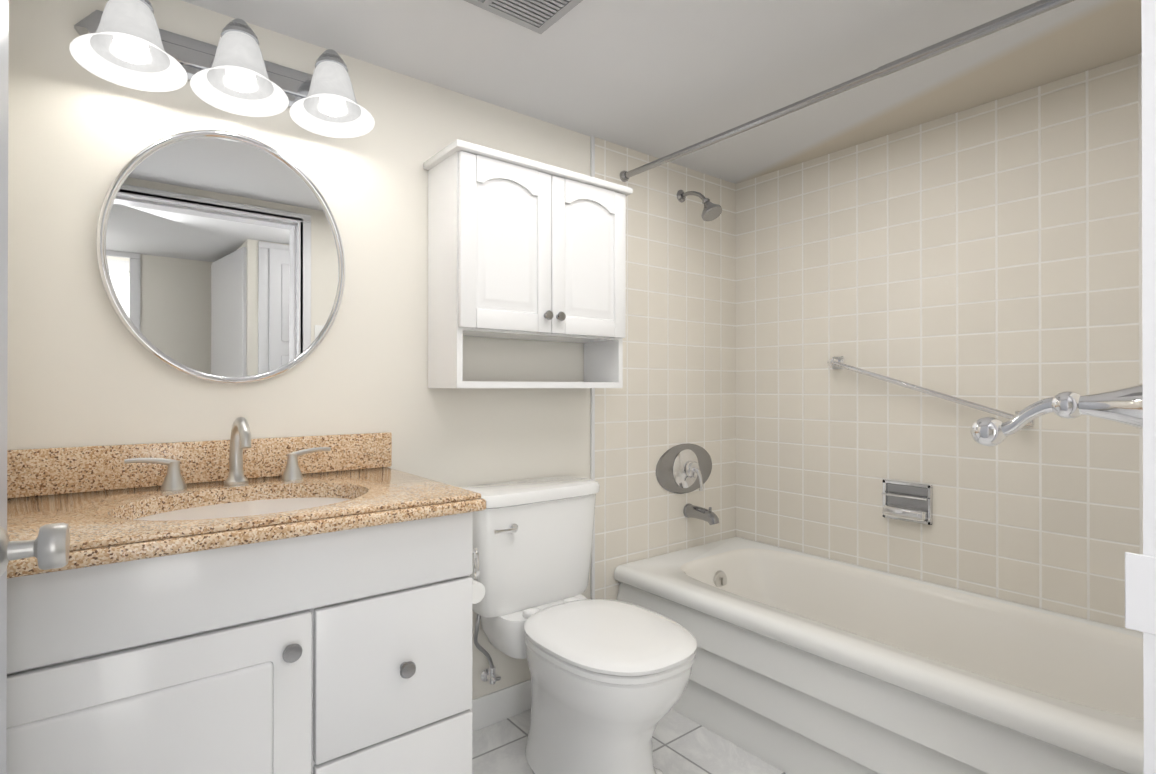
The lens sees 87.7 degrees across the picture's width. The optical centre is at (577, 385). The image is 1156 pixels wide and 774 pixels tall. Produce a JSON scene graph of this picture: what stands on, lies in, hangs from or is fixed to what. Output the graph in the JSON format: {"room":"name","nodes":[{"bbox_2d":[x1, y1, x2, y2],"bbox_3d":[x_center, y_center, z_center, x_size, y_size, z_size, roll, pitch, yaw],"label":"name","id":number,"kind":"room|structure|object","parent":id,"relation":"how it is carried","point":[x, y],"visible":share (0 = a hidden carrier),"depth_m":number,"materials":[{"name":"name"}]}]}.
{"room":"bathroom","nodes":[
{"label":"bathroom","id":0,"kind":"room"},
{"bbox_2d":[7,0,589,699],"bbox_3d":[-0.291,0.090,2.051,2.730,2.037,0.120,0,0,-38],"label":"wall","id":1,"kind":"structure","parent":0,"point":[85,368],"depth_m":1.62,"materials":[{"name":"white paint"}]},
{"bbox_2d":[96,130,344,383],"bbox_3d":[-0.863,-0.319,1.512,0.544,0.631,0.018,0,0,-38],"label":"mirror","id":2,"kind":"object","parent":1,"relation":"attached to","point":[220,256],"visible":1,"depth_m":1.49,"materials":[{"name":"clear glass"}]},
{"bbox_2d":[69,0,374,137],"bbox_3d":[-0.798,-0.768,1.427,0.622,0.190,0.233,0,0,-38],"label":"sconce","id":3,"kind":"object","parent":1,"relation":"attached to","point":[128,44],"visible":1,"depth_m":1.41,"materials":[{"name":"white glass"}]},
{"bbox_2d":[474,614,500,683],"bbox_3d":[-0.295,0.826,1.893,0.108,0.264,0.102,0,0,-38],"label":"water supply valve","id":4,"kind":"object","parent":1,"relation":"attached to","point":[491,675],"visible":1,"depth_m":1.90,"materials":[{"name":"silver metal"}]},
{"bbox_2d":[470,679,530,731],"bbox_3d":[-0.253,1.059,1.996,0.764,0.100,0.009,0,0,-38],"label":"baseboard","id":5,"kind":"structure","parent":1,"relation":"attached to","point":[499,705],"depth_m":1.99,"materials":[{"name":"white wood"}]},
{"bbox_2d":[423,139,632,387],"bbox_3d":[-0.139,-0.335,1.942,0.664,0.687,0.236,0,0,-38],"label":"upper cabinet","id":6,"kind":"object","parent":1,"relation":"attached to","point":[520,248],"visible":1,"depth_m":1.82,"materials":[{"name":"white wood"}]},
{"bbox_2d":[590,136,594,598],"bbox_3d":[0.054,0.091,2.239,0.014,2.037,0.012,0,0,-38],"label":"wall trim edge","id":7,"kind":"object","parent":1,"relation":"attached to","point":[592,402],"visible":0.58,"depth_m":2.23,"materials":[{"name":"white"}]},
{"bbox_2d":[595,137,735,599],"bbox_3d":[0.393,0.092,2.507,0.851,2.037,0.008,0,0,-38],"label":"wall tile","id":8,"kind":"structure","parent":1,"relation":"attached to","point":[679,364],"depth_m":2.48,"materials":[{"name":"beige tile"}]},
{"bbox_2d":[656,443,711,493],"bbox_3d":[0.405,0.334,2.457,0.327,0.200,0.084,0,0,-38],"label":"shower valve","id":9,"kind":"object","parent":8,"relation":"attached to","point":[683,468],"visible":1,"depth_m":2.42,"materials":[{"name":"silver metal"}]},
{"bbox_2d":[677,190,721,220],"bbox_3d":[0.496,-0.744,2.456,0.084,0.161,0.204,0,0,-38],"label":"shower head","id":10,"kind":"object","parent":8,"relation":"attached to","point":[711,211],"visible":1,"depth_m":2.42},
{"bbox_2d":[683,503,718,524],"bbox_3d":[0.517,0.534,2.495,0.060,0.072,0.161,0,0,-38],"label":"tub spout","id":11,"kind":"object","parent":8,"relation":"attached to","point":[709,516],"visible":1,"depth_m":2.48,"materials":[{"name":"silver metal"}]},
{"bbox_2d":[620,0,1074,181],"bbox_3d":[0.677,-0.812,1.699,0.042,0.042,1.618,0,0,-38],"label":"shower rod","id":12,"kind":"object","parent":8,"relation":"attached to","point":[998,24],"visible":1,"depth_m":1.54,"materials":[{"name":"silver metal"}]},
{"bbox_2d":[472,709,785,773],"bbox_3d":[0.550,1.132,-0.090,4.050,0.060,4.520,0,0,-38],"label":"floor","id":13,"kind":"structure","parent":0,"point":[682,744],"depth_m":1.83,"materials":[{"name":"tile"}]},
{"bbox_2d":[6,417,485,773],"bbox_3d":[-0.707,0.589,1.276,0.845,1.034,0.577,0,0,-38],"label":"bathroom vanity","id":14,"kind":"object","parent":13,"relation":"on","point":[240,601],"visible":1,"depth_m":1.11,"materials":[{"name":"painted wood"},{"name":"brushed nickel"}]},
{"bbox_2d":[472,548,484,603],"bbox_3d":[-0.257,0.439,1.428,0.072,0.128,0.090,0,0,-38],"label":"toilet paper holder","id":15,"kind":"object","parent":14,"relation":"attached to","point":[478,591],"visible":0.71,"depth_m":1.40,"materials":[{"name":"silver metal"}]},
{"bbox_2d":[462,476,696,773],"bbox_3d":[0.005,0.712,1.737,0.472,0.791,0.737,0,0,-38],"label":"toilet","id":16,"kind":"object","parent":13,"relation":"on","point":[609,679],"visible":1,"depth_m":1.67,"materials":[{"name":"white ceramic"}]},
{"bbox_2d":[614,537,1143,773],"bbox_3d":[0.929,0.898,1.891,0.745,0.420,1.612,0,0,-38],"label":"bathtub","id":17,"kind":"object","parent":13,"relation":"on","point":[805,663],"visible":0.98,"depth_m":1.74,"materials":[{"name":"white ceramic"}]},
{"bbox_2d":[182,0,1141,183],"bbox_3d":[0.550,-0.965,-0.083,4.050,0.060,4.520,0,0,-38],"label":"ceiling","id":18,"kind":"structure","parent":0,"point":[658,78],"depth_m":1.71,"materials":[{"name":"paint"}]},
{"bbox_2d":[464,0,582,33],"bbox_3d":[-0.127,-0.924,1.328,0.350,0.012,0.350,0,0,-38],"label":"ceiling vent","id":19,"kind":"object","parent":18,"relation":"in","point":[540,16],"visible":0.98,"depth_m":1.47,"materials":[{"name":"grey"}]},
{"bbox_3d":[1.560,0.090,1.808,0.120,2.037,2.550,0,0,-38],"label":"wall","id":20,"kind":"structure","parent":0,"visible":0},
{"bbox_2d":[736,53,1142,632],"bbox_3d":[1.227,0.091,2.128,0.008,2.037,1.619,0,0,-38],"label":"wall tile","id":21,"kind":"structure","parent":20,"relation":"attached to","point":[988,254],"depth_m":2.04,"materials":[{"name":"beige tile"}]},
{"bbox_2d":[882,479,931,524],"bbox_3d":[1.171,0.418,2.158,0.042,0.139,0.167,0,0,-38],"label":"soap dish","id":22,"kind":"object","parent":21,"relation":"attached to","point":[907,501],"visible":0.98,"depth_m":2.15,"materials":[{"name":"silver metal"}]},
{"bbox_2d":[827,356,1033,426],"bbox_3d":[1.194,0.007,2.117,0.058,0.244,0.659,0,0,-38],"label":"grab bar","id":23,"kind":"object","parent":21,"relation":"attached to","point":[836,362],"visible":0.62,"depth_m":2.08,"materials":[{"name":"silver metal"}]},
{"bbox_3d":[0.789,0.086,0.678,2.490,2.037,0.120,0,0,-38],"label":"wall","id":24,"kind":"structure","parent":0,"visible":0},
{"bbox_2d":[0,0,69,773],"bbox_3d":[-0.453,0.123,0.362,0.164,1.938,0.921,0,0,-36],"label":"door","id":25,"kind":"structure","parent":24,"relation":"in","point":[48,547],"depth_m":0.72,"materials":[{"name":"white wood"}]},
{"bbox_2d":[970,383,1142,446],"bbox_3d":[0.570,0.030,0.706,0.080,0.095,0.193,0,0,-38],"label":"robe hook","id":26,"kind":"object","parent":24,"relation":"attached to","point":[1124,405],"visible":0.96,"depth_m":0.69,"materials":[{"name":"silver metal"}]},
{"bbox_2d":[1125,0,1155,773],"bbox_3d":[0.219,0.103,0.238,1.049,2.000,0.161,0,0,-38],"label":"door frame","id":27,"kind":"structure","parent":24,"relation":"attached to","point":[1140,592],"depth_m":0.57,"materials":[{"name":"white paint"}]}
]}

